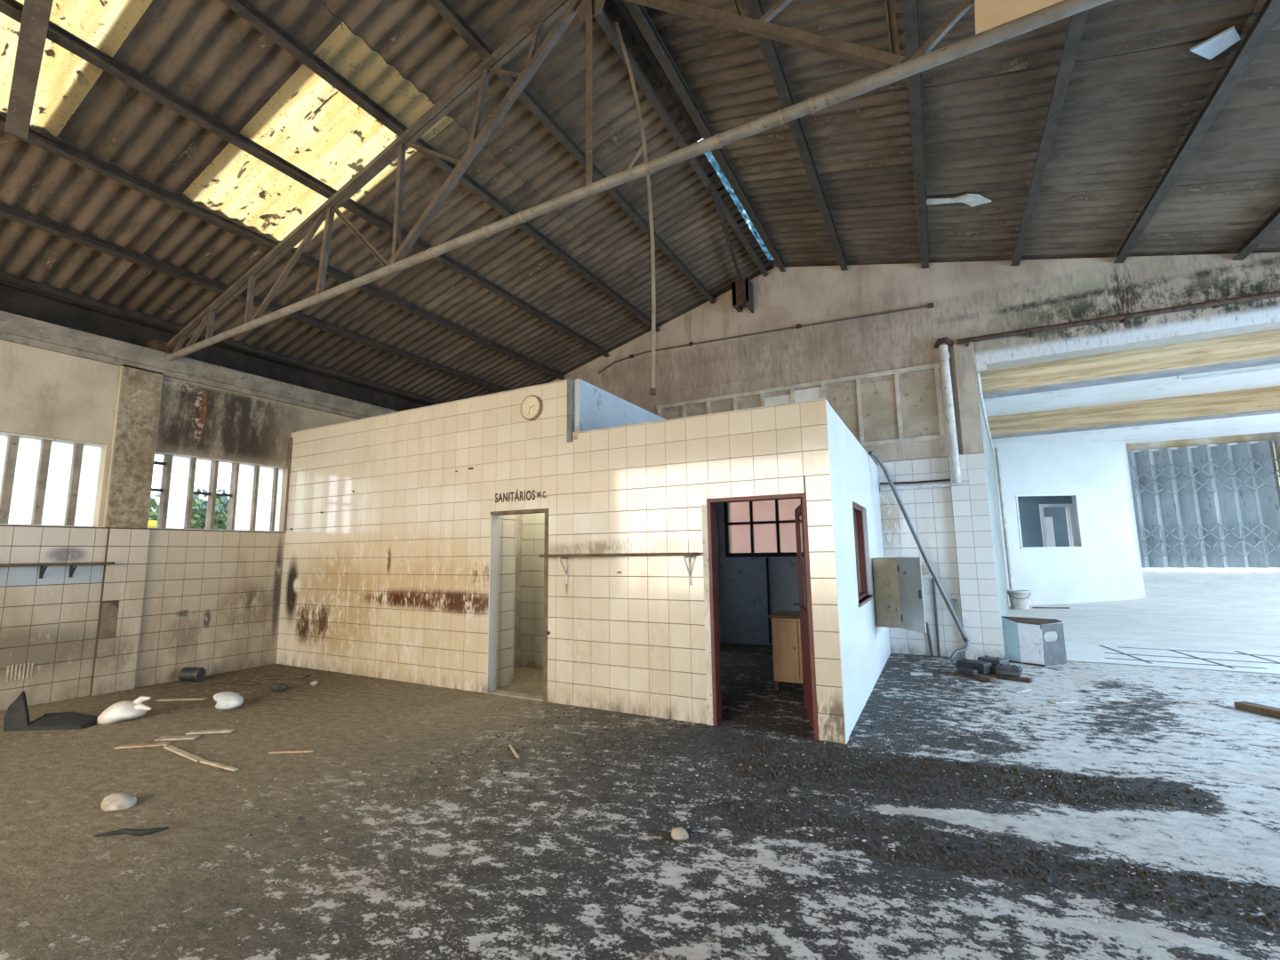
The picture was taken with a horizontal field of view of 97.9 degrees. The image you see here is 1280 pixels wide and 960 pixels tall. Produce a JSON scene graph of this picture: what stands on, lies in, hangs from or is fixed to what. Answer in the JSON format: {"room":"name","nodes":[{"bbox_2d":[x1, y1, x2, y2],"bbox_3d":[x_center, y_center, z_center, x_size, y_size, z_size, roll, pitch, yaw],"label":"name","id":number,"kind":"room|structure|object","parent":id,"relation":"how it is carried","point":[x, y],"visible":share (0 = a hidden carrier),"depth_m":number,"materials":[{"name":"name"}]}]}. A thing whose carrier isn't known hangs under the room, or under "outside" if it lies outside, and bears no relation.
{"room":"abandoned building interior","nodes":[
{"label":"abandoned building interior","id":0,"kind":"room"},
{"bbox_2d":[0,310,397,711],"bbox_3d":[-6.626,0.370,6.436,0.350,4.220,14.450,-5,-8,28],"label":"wall","id":1,"kind":"structure","parent":0,"point":[171,601],"depth_m":6.86,"materials":[{"name":"tile"}]},
{"bbox_2d":[5,662,33,681],"bbox_3d":[-6.638,2.053,5.963,0.008,0.160,0.196,-5,-8,28],"label":"air vent","id":2,"kind":"object","parent":1,"relation":"in","point":[14,671],"depth_m":5.96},
{"bbox_2d":[0,432,105,527],"bbox_3d":[-6.984,-0.025,5.930,0.150,1.000,1.840,-5,-8,28],"label":"window","id":3,"kind":"structure","parent":1,"relation":"in","point":[44,481],"depth_m":6.33,"materials":[{"name":"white glass"}]},
{"bbox_2d":[0,561,114,578],"bbox_3d":[-6.837,0.935,5.611,0.152,0.170,2.330,-5,-8,28],"label":"wall shelf","id":4,"kind":"object","parent":1,"relation":"attached to","point":[42,565],"visible":1,"depth_m":6.17,"materials":[{"name":"black paint"}]},
{"bbox_2d":[148,451,286,532],"bbox_3d":[-5.935,0.215,7.865,0.150,1.000,1.690,-5,-8,28],"label":"window","id":5,"kind":"structure","parent":1,"relation":"in","point":[255,490],"depth_m":7.95,"materials":[{"name":"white glass"}]},
{"bbox_2d":[0,283,431,411],"bbox_3d":[-7.121,-2.061,7.006,0.700,1.200,14.450,-5,-8,28],"label":"beam","id":6,"kind":"structure","parent":0,"point":[15,300],"depth_m":7.85,"materials":[{"name":"metal"}]},
{"bbox_2d":[496,512,544,688],"bbox_3d":[-2.744,0.995,7.871,5.150,3.250,1.468,-5,-8,28],"label":"wall","id":7,"kind":"structure","parent":0,"point":[520,627],"depth_m":7.74,"materials":[{"name":"tile"}]},
{"bbox_2d":[275,378,845,743],"bbox_3d":[-1.864,0.699,6.636,8.000,3.492,0.176,-5,-8,28],"label":"wall partition","id":8,"kind":"structure","parent":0,"point":[387,525],"depth_m":6.22,"materials":[{"name":"tile"}]},
{"bbox_2d":[486,508,550,702],"bbox_3d":[-1.331,1.369,6.273,0.880,2.055,0.160,-5,-8,28],"label":"door frame","id":9,"kind":"structure","parent":8,"relation":"in","point":[494,532],"depth_m":6.38,"materials":[{"name":"white wood"}]},
{"bbox_2d":[520,394,542,420],"bbox_3d":[-1.250,-0.831,6.407,0.292,0.292,0.047,-5,-8,28],"label":"wall clock","id":10,"kind":"object","parent":8,"relation":"attached to","point":[532,405],"visible":1,"depth_m":6.38,"materials":[{"name":"beige plastic"}]},
{"bbox_2d":[566,378,574,442],"bbox_3d":[-0.771,-0.767,6.172,0.065,0.710,0.050,-5,-8,28],"label":"trim","id":11,"kind":"structure","parent":8,"relation":"attached to","point":[570,419],"depth_m":6.15,"materials":[{"name":"grey metal"}]},
{"bbox_2d":[572,431,578,439],"bbox_3d":[-0.712,-0.485,6.104,0.080,0.090,0.012,-5,-8,28],"label":"trim","id":12,"kind":"structure","parent":8,"relation":"attached to","point":[574,434],"depth_m":6.09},
{"bbox_2d":[538,552,699,585],"bbox_3d":[-0.257,0.894,5.591,1.780,0.310,0.162,-5,-8,28],"label":"wall shelf","id":13,"kind":"object","parent":8,"relation":"attached to","point":[565,556],"visible":1,"depth_m":5.46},
{"bbox_2d":[701,493,818,740],"bbox_3d":[1.254,1.218,5.364,0.975,2.050,0.956,-5,-8,28],"label":"door frame","id":14,"kind":"structure","parent":8,"relation":"in","point":[712,638],"depth_m":5.14,"materials":[{"name":"red paint"}]},
{"bbox_2d":[574,378,664,431],"bbox_3d":[0.335,-0.549,8.137,0.130,0.660,4.480,-5,-8,28],"label":"wall","id":15,"kind":"structure","parent":0,"point":[595,408],"depth_m":6.56,"materials":[{"name":"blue paint"}]},
{"bbox_2d":[0,0,1279,405],"bbox_3d":[-0.283,-3.645,2.976,16.765,2.286,16.014,-5,-8,28],"label":"ceiling","id":16,"kind":"structure","parent":0,"point":[170,147],"depth_m":6.09,"materials":[{"name":"paint"}]},
{"bbox_2d":[4,0,53,138],"bbox_3d":[-4.553,-3.399,4.186,2.247,0.623,0.132,-7,-10,38],"label":"brace","id":17,"kind":"object","parent":16,"relation":"attached to","point":[36,13],"visible":1,"depth_m":4.38,"materials":[{"name":"brown paint"}]},
{"bbox_2d":[145,0,1111,360],"bbox_3d":[0.585,-3.017,3.986,15.472,2.744,0.384,-5,-8,27],"label":"roof truss","id":18,"kind":"object","parent":16,"relation":"attached to","point":[894,65],"visible":1,"depth_m":4.87,"materials":[{"name":"metal"}]},
{"bbox_2d":[974,0,1063,34],"bbox_3d":[2.234,-2.865,3.229,0.531,0.414,0.020,-4,-8,26],"label":"board","id":19,"kind":"object","parent":18,"relation":"on","point":[989,14],"visible":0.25,"depth_m":3.26,"materials":[{"name":"beige wood"}]},
{"bbox_2d":[615,22,655,395],"bbox_3d":[-0.044,-2.497,4.919,0.370,3.634,0.058,-5,-9,30],"label":"conduit","id":20,"kind":"object","parent":16,"relation":"hanging from","point":[652,390],"visible":0.95,"depth_m":4.81,"materials":[{"name":"plastic"}]},
{"bbox_2d":[926,193,991,206],"bbox_3d":[4.044,-3.545,7.081,0.710,0.187,0.280,-5,-8,28],"label":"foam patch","id":21,"kind":"object","parent":16,"relation":"attached to","point":[970,199],"visible":1,"depth_m":7.04,"materials":[{"name":"white"}]},
{"bbox_2d":[1190,25,1240,59],"bbox_3d":[4.635,-3.491,4.460,0.210,0.086,0.262,2,-8,-21],"label":"scrap","id":22,"kind":"object","parent":16,"relation":"hanging from","point":[1216,44],"visible":1,"depth_m":4.45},
{"bbox_2d":[0,642,1279,959],"bbox_3d":[0.267,1.891,2.570,15.785,0.013,14.355,-5,-8,28],"label":"floor","id":23,"kind":"structure","parent":0,"point":[67,892],"depth_m":3.18,"materials":[{"name":"concrete"}]},
{"bbox_2d":[3,691,97,731],"bbox_3d":[-5.528,2.161,5.292,0.712,0.340,0.248,0,-7,-3],"label":"flap","id":24,"kind":"object","parent":23,"relation":"on","point":[16,717],"visible":0.99,"depth_m":5.18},
{"bbox_2d":[100,792,136,811],"bbox_3d":[-3.311,2.033,3.534,0.195,0.084,0.145,0,-8,-9],"label":"stone","id":25,"kind":"object","parent":23,"relation":"on","point":[116,801],"visible":1,"depth_m":3.50,"materials":[{"name":"white stone"}]},
{"bbox_2d":[96,696,151,724],"bbox_3d":[-5.058,2.238,5.453,0.477,0.217,0.356,-5,-8,28],"label":"plastic bag","id":26,"kind":"object","parent":23,"relation":"on","point":[124,710],"visible":1,"depth_m":5.36,"materials":[{"name":"white plastic"}]},
{"bbox_2d":[93,826,168,837],"bbox_3d":[-2.895,2.003,3.165,0.363,0.038,0.061,0,-8,-9],"label":"strap","id":27,"kind":"object","parent":23,"relation":"on","point":[128,831],"visible":1,"depth_m":3.16,"materials":[{"name":"rubber"}]},
{"bbox_2d":[113,742,170,749],"bbox_3d":[-4.154,2.219,4.654,0.384,0.014,0.060,1,-8,-10],"label":"wooden stick","id":28,"kind":"object","parent":23,"relation":"on","point":[119,747],"visible":0.98,"depth_m":4.64,"materials":[{"name":"brown wood"}]},
{"bbox_2d":[153,735,200,741],"bbox_3d":[-4.014,2.241,4.839,0.324,0.014,0.090,0,-8,-5],"label":"lath","id":29,"kind":"object","parent":23,"relation":"on","point":[185,737],"visible":1,"depth_m":4.82,"materials":[{"name":"wood"}]},
{"bbox_2d":[156,697,207,701],"bbox_3d":[-5.066,2.429,6.164,0.520,0.014,0.060,-1,-7,-2],"label":"board","id":30,"kind":"object","parent":23,"relation":"on","point":[188,699],"visible":1,"depth_m":6.14,"materials":[{"name":"beige wood"}]},
{"bbox_2d":[163,744,203,761],"bbox_3d":[-3.654,2.186,4.456,0.631,0.014,0.050,-5,-9,32],"label":"lath","id":31,"kind":"object","parent":23,"relation":"on","point":[174,749],"visible":1,"depth_m":4.43,"materials":[{"name":"beige wood"}]},
{"bbox_2d":[178,666,206,681],"bbox_3d":[-5.706,2.480,7.101,0.213,0.180,0.180,0,-7,-3],"label":"can","id":32,"kind":"object","parent":23,"relation":"on","point":[187,674],"visible":1,"depth_m":7.04,"materials":[{"name":"grey metal"}]},
{"bbox_2d":[185,728,235,735],"bbox_3d":[-3.853,2.260,5.001,0.372,0.014,0.070,0,-8,-8],"label":"board","id":33,"kind":"object","parent":23,"relation":"on","point":[224,730],"visible":1,"depth_m":4.98,"materials":[{"name":"beige wood"}]},
{"bbox_2d":[199,759,238,771],"bbox_3d":[-3.166,2.144,4.185,0.450,0.014,0.035,-4,-8,25],"label":"lath","id":34,"kind":"object","parent":23,"relation":"on","point":[206,762],"visible":1,"depth_m":4.17,"materials":[{"name":"beige wood"}]},
{"bbox_2d":[213,691,243,710],"bbox_3d":[-4.329,2.320,5.863,0.464,0.141,0.205,-5,-8,28],"label":"plastic bag","id":35,"kind":"object","parent":23,"relation":"on","point":[225,700],"visible":1,"depth_m":5.77,"materials":[{"name":"white plastic"}]},
{"bbox_2d":[210,680,257,684],"bbox_3d":[-5.096,2.539,6.997,0.716,0.014,0.050,-3,-8,16],"label":"stick","id":36,"kind":"object","parent":23,"relation":"on","point":[219,681],"visible":1,"depth_m":6.97,"materials":[{"name":"brown wood"}]},
{"bbox_2d":[270,682,287,691],"bbox_3d":[-4.251,2.442,6.572,0.216,0.088,0.125,-5,-8,28],"label":"clod","id":37,"kind":"object","parent":23,"relation":"on","point":[277,687],"visible":1,"depth_m":6.53,"materials":[{"name":"soil"}]},
{"bbox_2d":[268,750,314,753],"bbox_3d":[-2.787,2.174,4.456,0.350,0.014,0.030,0,-7,-3],"label":"splinter","id":38,"kind":"object","parent":23,"relation":"on","point":[284,751],"visible":1,"depth_m":4.45,"materials":[{"name":"beige wood"}]},
{"bbox_2d":[309,680,318,686],"bbox_3d":[-3.995,2.488,6.828,0.095,0.056,0.128,3,-8,-28],"label":"stone","id":39,"kind":"object","parent":23,"relation":"on","point":[313,683],"visible":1,"depth_m":6.79,"materials":[{"name":"beige stone"}]},
{"bbox_2d":[508,744,519,758],"bbox_3d":[-0.999,2.144,4.406,0.020,0.014,0.300,3,-8,-25],"label":"splinter","id":40,"kind":"object","parent":23,"relation":"on","point":[509,746],"visible":1,"depth_m":4.38,"materials":[{"name":"beige wood"}]},
{"bbox_2d":[48,692,1279,959],"bbox_3d":[-0.737,2.038,3.637,7.999,0.017,3.713,-5,-8,28],"label":"flakes","id":41,"kind":"object","parent":23,"relation":"on","point":[811,835],"visible":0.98,"depth_m":3.13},
{"bbox_2d":[671,826,688,840],"bbox_3d":[0.213,1.933,3.052,0.093,0.060,0.104,2,-8,-19],"label":"stone","id":42,"kind":"object","parent":23,"relation":"on","point":[677,834],"visible":1,"depth_m":3.02,"materials":[{"name":"beige stone"}]},
{"bbox_2d":[194,704,1279,946],"bbox_3d":[0.677,2.042,3.828,5.822,0.030,3.682,-1,-7,1],"label":"debris","id":43,"kind":"object","parent":23,"relation":"on","point":[868,783],"visible":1,"depth_m":3.50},
{"bbox_2d":[768,610,803,690],"bbox_3d":[1.884,1.960,6.396,0.660,0.830,0.570,-5,-8,28],"label":"base cabinet","id":44,"kind":"object","parent":23,"relation":"on","point":[786,629],"visible":0.56,"depth_m":6.24,"materials":[{"name":"brown wood"}]},
{"bbox_2d":[868,450,969,666],"bbox_3d":[3.779,1.035,7.456,1.307,2.877,0.300,0,-8,-7],"label":"pipe","id":45,"kind":"object","parent":23,"relation":"on","point":[879,461],"visible":0.9,"depth_m":7.57,"materials":[{"name":"grey plastic"}]},
{"bbox_2d":[910,672,933,675],"bbox_3d":[3.507,2.419,6.949,0.260,0.012,0.132,-3,-8,16],"label":"shard","id":46,"kind":"object","parent":23,"relation":"on","point":[911,673],"depth_m":6.91},
{"bbox_2d":[925,621,933,655],"bbox_3d":[4.223,2.323,8.198,0.140,0.520,0.041,-4,-8,23],"label":"pipe","id":47,"kind":"object","parent":23,"relation":"on","point":[927,625],"visible":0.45,"depth_m":8.17,"materials":[{"name":"grey metal"}]},
{"bbox_2d":[954,671,997,682],"bbox_3d":[4.046,2.367,6.724,0.110,0.045,0.469,2,-8,-22],"label":"plank","id":48,"kind":"object","parent":23,"relation":"on","point":[982,677],"visible":0.78,"depth_m":6.63,"materials":[{"name":"brown wood"}]},
{"bbox_2d":[957,667,977,675],"bbox_3d":[3.956,2.313,6.734,0.100,0.058,0.200,4,-9,-32],"label":"block","id":49,"kind":"object","parent":48,"relation":"on","point":[962,670],"visible":1,"depth_m":6.69,"materials":[{"name":"grey concrete"}]},
{"bbox_2d":[954,658,992,673],"bbox_3d":[4.125,2.292,6.885,0.216,0.136,0.346,4,-9,-33],"label":"block","id":50,"kind":"object","parent":48,"relation":"on","point":[982,667],"visible":0.96,"depth_m":6.80,"materials":[{"name":"concrete"}]},
{"bbox_2d":[977,655,1009,673],"bbox_3d":[4.452,2.326,7.024,0.196,0.196,0.296,3,-8,-27],"label":"block","id":51,"kind":"object","parent":23,"relation":"on","point":[995,660],"visible":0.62,"depth_m":6.95,"materials":[{"name":"concrete"}]},
{"bbox_2d":[728,743,1279,927],"bbox_3d":[1.888,1.977,3.479,2.825,0.031,1.703,-5,-8,28],"label":"clump","id":52,"kind":"object","parent":23,"relation":"on","point":[1145,874],"visible":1,"depth_m":3.70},
{"bbox_2d":[986,672,1031,682],"bbox_3d":[4.394,2.356,6.634,0.090,0.038,0.446,6,-10,-42],"label":"plank","id":53,"kind":"object","parent":23,"relation":"on","point":[999,676],"visible":0.88,"depth_m":6.59,"materials":[{"name":"wood"}]},
{"bbox_2d":[994,663,1023,676],"bbox_3d":[4.442,2.283,6.714,0.266,0.116,0.186,-7,-10,40],"label":"block","id":54,"kind":"object","parent":53,"relation":"on","point":[1014,670],"visible":1,"depth_m":6.66,"materials":[{"name":"concrete"}]},
{"bbox_2d":[1006,687,1031,693],"bbox_3d":[4.151,2.300,6.105,0.260,0.012,0.132,3,-8,-24],"label":"shard","id":55,"kind":"object","parent":23,"relation":"on","point":[1017,690],"depth_m":6.10},
{"bbox_2d":[1001,616,1067,666],"bbox_3d":[5.359,2.170,7.501,0.726,0.610,0.322,-3,-8,16],"label":"housing","id":56,"kind":"object","parent":23,"relation":"on","point":[1026,644],"visible":1,"depth_m":7.50,"materials":[{"name":"white metal"}]},
{"bbox_2d":[1047,697,1078,703],"bbox_3d":[4.274,2.237,5.643,0.260,0.012,0.132,0,-8,-7],"label":"shard","id":57,"kind":"object","parent":23,"relation":"on","point":[1066,700],"depth_m":5.62},
{"bbox_2d":[1097,696,1130,702],"bbox_3d":[4.828,2.235,5.683,0.260,0.012,0.132,-4,-8,21],"label":"shard","id":58,"kind":"object","parent":23,"relation":"on","point":[1110,699],"depth_m":5.66},
{"bbox_2d":[1233,701,1279,718],"bbox_3d":[5.817,2.100,4.950,0.130,0.060,0.796,1,-8,-11],"label":"plank","id":59,"kind":"object","parent":23,"relation":"on","point":[1246,706],"visible":1,"depth_m":5.17,"materials":[{"name":"brown wood"}]},
{"bbox_2d":[715,503,722,643],"bbox_3d":[0.332,1.191,7.986,0.130,2.810,4.370,-5,-8,28],"label":"wall","id":60,"kind":"structure","parent":0,"point":[716,504],"depth_m":9.75,"materials":[{"name":"blue paint"}]},
{"bbox_2d":[718,503,807,645],"bbox_3d":[2.534,1.382,9.245,2.540,2.700,0.039,-5,-8,28],"label":"wall","id":61,"kind":"structure","parent":0,"point":[744,605],"depth_m":9.47,"materials":[{"name":"blue paint"}]},
{"bbox_2d":[765,557,771,642],"bbox_3d":[2.153,2.004,9.329,0.037,1.400,0.037,5,-10,-39],"label":"pipe","id":62,"kind":"object","parent":61,"relation":"attached to","point":[766,558],"visible":1,"depth_m":9.32,"materials":[{"name":"grey metal"}]},
{"bbox_2d":[825,399,890,743],"bbox_3d":[2.653,0.963,6.677,0.137,2.860,4.506,-5,-8,28],"label":"wall","id":63,"kind":"structure","parent":0,"point":[865,648],"depth_m":5.60,"materials":[{"name":"white paint"}]},
{"bbox_2d":[852,504,873,607],"bbox_3d":[2.503,0.838,6.400,0.150,1.100,1.300,-5,-8,28],"label":"window","id":64,"kind":"structure","parent":63,"relation":"in","point":[859,510],"depth_m":6.89,"materials":[{"name":"red paint"}]},
{"bbox_2d":[854,511,860,591],"bbox_3d":[2.608,1.053,6.746,0.020,2.700,4.329,-5,-8,28],"label":"lining","id":65,"kind":"object","parent":64,"relation":"attached to","point":[854,511],"visible":0.02,"depth_m":6.99,"materials":[{"name":"blue paint"}]},
{"bbox_2d":[872,557,926,633],"bbox_3d":[3.192,1.413,7.047,0.457,0.870,1.117,-2,-8,13],"label":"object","id":66,"kind":"object","parent":63,"relation":"attached to","point":[898,581],"visible":1,"depth_m":6.86,"materials":[{"name":"beige metal"}]},
{"bbox_2d":[551,252,1279,660],"bbox_3d":[3.486,-0.611,9.106,16.300,6.590,0.412,-5,-8,28],"label":"wall","id":67,"kind":"structure","parent":0,"point":[881,374],"depth_m":8.51,"materials":[{"name":"concrete"}]},
{"bbox_2d":[709,183,753,312],"bbox_3d":[1.380,-3.498,8.867,0.326,0.661,2.901,-4,-8,21],"label":"beam","id":68,"kind":"structure","parent":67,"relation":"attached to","point":[742,290],"depth_m":9.85,"materials":[{"name":"metal"}]},
{"bbox_2d":[723,498,804,557],"bbox_3d":[2.129,0.781,9.539,1.400,1.060,0.080,-5,-8,28],"label":"window","id":69,"kind":"structure","parent":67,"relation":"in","point":[728,554],"depth_m":9.58,"materials":[{"name":"black paint"}]},
{"bbox_2d":[597,302,933,374],"bbox_3d":[1.841,-2.556,10.104,6.167,0.283,0.050,-5,-8,28],"label":"conduit","id":70,"kind":"object","parent":67,"relation":"attached to","point":[929,305],"visible":1,"depth_m":9.76,"materials":[{"name":"brown paint"}]},
{"bbox_2d":[880,479,969,491],"bbox_3d":[4.264,0.061,8.392,1.200,0.136,0.142,-5,-8,28],"label":"pipe","id":71,"kind":"object","parent":67,"relation":"attached to","point":[913,484],"visible":0.99,"depth_m":8.41,"materials":[{"name":"metal"}]},
{"bbox_2d":[921,565,929,574],"bbox_3d":[4.199,1.340,8.326,0.240,0.140,0.062,-5,-8,28],"label":"junction box","id":72,"kind":"object","parent":67,"relation":"attached to","point":[924,569],"visible":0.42,"depth_m":8.27,"materials":[{"name":"beige plastic"}]},
{"bbox_2d":[931,578,940,656],"bbox_3d":[4.345,2.014,8.174,0.030,1.120,0.030,-2,-8,6],"label":"riser pipe","id":73,"kind":"object","parent":67,"relation":"attached to","point":[932,580],"visible":0.88,"depth_m":8.16,"materials":[{"name":"grey metal"}]},
{"bbox_2d":[934,336,961,483],"bbox_3d":[4.589,-1.052,8.322,0.207,2.235,0.261,6,-10,-42],"label":"downpipe","id":74,"kind":"object","parent":67,"relation":"attached to","point":[944,357],"visible":1,"depth_m":8.24,"materials":[{"name":"metal"}]},
{"bbox_2d":[951,599,957,607],"bbox_3d":[4.545,1.781,8.053,0.080,0.118,0.122,-5,-8,28],"label":"tap","id":75,"kind":"object","parent":67,"relation":"attached to","point":[954,600],"visible":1,"depth_m":8.03,"materials":[{"name":"grey metal"}]},
{"bbox_2d":[975,360,986,371],"bbox_3d":[5.063,-1.702,8.291,0.160,0.140,0.060,-5,-8,28],"label":"cable box","id":76,"kind":"object","parent":67,"relation":"attached to","point":[980,365],"visible":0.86,"depth_m":8.26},
{"bbox_2d":[956,290,1279,346],"bbox_3d":[7.488,-2.231,6.933,6.181,0.197,0.170,-5,-8,28],"label":"rusty pipe","id":77,"kind":"object","parent":67,"relation":"attached to","point":[1215,304],"visible":1,"depth_m":7.42,"materials":[{"name":"metal"}]},
{"bbox_2d":[977,389,1008,649],"bbox_3d":[7.446,0.768,11.829,0.219,4.460,8.459,-6,-9,33],"label":"wall","id":78,"kind":"structure","parent":0,"point":[991,479],"depth_m":10.56,"materials":[{"name":"grey paint"}]},
{"bbox_2d":[976,371,994,455],"bbox_3d":[7.450,-1.056,11.905,0.066,0.357,8.400,-6,-9,33],"label":"cable","id":79,"kind":"object","parent":78,"relation":"attached to","point":[980,388],"visible":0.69,"depth_m":9.48,"materials":[{"name":"white plastic"}]},
{"bbox_2d":[1017,496,1077,547],"bbox_3d":[12.592,1.482,17.560,6.200,4.400,1.910,-1,-7,2],"label":"wall","id":80,"kind":"structure","parent":0,"point":[1044,521],"depth_m":16.74,"materials":[{"name":"white paint"}]},
{"bbox_2d":[992,440,1145,606],"bbox_3d":[12.214,1.190,15.525,5.155,4.460,1.399,2,-8,-17],"label":"wall","id":81,"kind":"structure","parent":0,"point":[1105,564],"depth_m":15.18,"materials":[{"name":"paint"}]},
{"bbox_2d":[983,368,1279,443],"bbox_3d":[12.694,-1.835,10.595,12.300,0.240,10.650,-5,-8,28],"label":"ceiling","id":82,"kind":"structure","parent":0,"point":[1167,387],"depth_m":11.42,"materials":[{"name":"white paint"}]},
{"bbox_2d":[978,328,1279,399],"bbox_3d":[10.727,-2.007,6.391,11.800,0.460,0.312,-5,-8,28],"label":"beam","id":83,"kind":"structure","parent":82,"relation":"attached to","point":[1257,348],"depth_m":8.09,"materials":[{"name":"beige wood"}]},
{"bbox_2d":[987,385,1279,439],"bbox_3d":[12.802,-1.574,9.903,11.500,0.460,0.312,-5,-8,28],"label":"beam","id":84,"kind":"structure","parent":82,"relation":"attached to","point":[1260,401],"depth_m":11.20,"materials":[{"name":"beige wood"}]},
{"bbox_2d":[1176,363,1279,380],"bbox_3d":[10.335,-1.841,9.043,2.400,0.088,0.100,-5,-8,28],"label":"lamp","id":85,"kind":"object","parent":82,"relation":"attached to","point":[1276,366],"visible":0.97,"depth_m":9.28,"materials":[{"name":"white paint"}]},
{"bbox_2d":[1003,568,1279,673],"bbox_3d":[13.414,2.482,11.700,12.300,0.871,14.100,-5,-8,28],"label":"floor","id":86,"kind":"structure","parent":0,"point":[1214,619],"depth_m":11.42,"materials":[{"name":"grey concrete"}]},
{"bbox_2d":[994,448,1013,589],"bbox_3d":[9.881,1.244,15.085,0.120,4.301,0.090,-5,-8,28],"label":"pipe","id":87,"kind":"object","parent":86,"relation":"on","point":[996,450],"visible":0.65,"depth_m":15.08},
{"bbox_2d":[1007,589,1030,609],"bbox_3d":[9.771,3.080,14.344,0.506,0.470,0.502,-5,-8,28],"label":"bucket","id":88,"kind":"object","parent":86,"relation":"on","point":[1019,599],"visible":1,"depth_m":14.18,"materials":[{"name":"white plastic"}]},
{"bbox_2d":[1032,607,1070,608],"bbox_3d":[10.547,3.280,14.300,0.825,0.030,0.040,-3,-8,14],"label":"stick","id":89,"kind":"object","parent":86,"relation":"on","point":[1032,607],"visible":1,"depth_m":14.26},
{"bbox_2d":[1126,432,1272,450],"bbox_3d":[16.526,-1.435,16.564,4.600,0.980,0.300,-5,-8,28],"label":"lintel","id":90,"kind":"object","parent":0,"point":[1261,436],"depth_m":16.37,"materials":[{"name":"beige wood"}]},
{"bbox_2d":[1272,432,1279,485],"bbox_3d":[17.854,0.383,15.103,0.400,4.200,1.000,-5,-8,28],"label":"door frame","id":91,"kind":"structure","parent":0,"point":[1276,435],"depth_m":15.52,"materials":[{"name":"white metal"}]},
{"bbox_2d":[1127,440,1279,567],"bbox_3d":[16.335,0.748,16.112,3.766,3.540,0.396,-5,-8,28],"label":"gate","id":92,"kind":"object","parent":91,"relation":"attached to","point":[1208,506],"visible":0.98,"depth_m":16.04,"materials":[{"name":"silver metal"}]},
{"label":"outside","id":93,"kind":"structure","parent":0,"visible":0},
{"bbox_2d":[1066,660,1279,674],"bbox_3d":[0.021,1.596,-0.210,120.000,0.001,120.000,-5,-8,28],"label":"ground","id":94,"kind":"structure","parent":93,"point":[1067,660],"depth_m":7.42,"materials":[{"name":"grey concrete"}]},
{"bbox_2d":[147,520,157,527],"bbox_3d":[-10.100,1.959,10.811,1.600,2.300,1.150,-5,-8,28],"label":"yellow skip","id":95,"kind":"object","parent":94,"relation":"on","point":[152,524],"visible":0.02,"depth_m":10.71,"materials":[{"name":"paint"}]},
{"bbox_2d":[148,493,228,529],"bbox_3d":[-11.960,1.966,14.521,2.670,3.451,2.837,-5,-8,28],"label":"tree","id":96,"kind":"object","parent":94,"relation":"on","point":[198,518],"visible":0.11,"depth_m":14.55,"materials":[{"name":"green plant"}]},
{"bbox_2d":[192,487,229,525],"bbox_3d":[-13.830,2.201,18.447,3.474,4.052,3.408,-5,-8,28],"label":"tree","id":97,"kind":"object","parent":94,"relation":"on","point":[225,500],"visible":0.05,"depth_m":17.98,"materials":[{"name":"green plant"}]},
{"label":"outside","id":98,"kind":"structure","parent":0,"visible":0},
{"bbox_2d":[730,498,803,552],"bbox_3d":[2.865,1.201,12.887,7.800,4.000,0.300,-5,-8,28],"label":"wall","id":99,"kind":"structure","parent":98,"point":[764,534],"depth_m":12.73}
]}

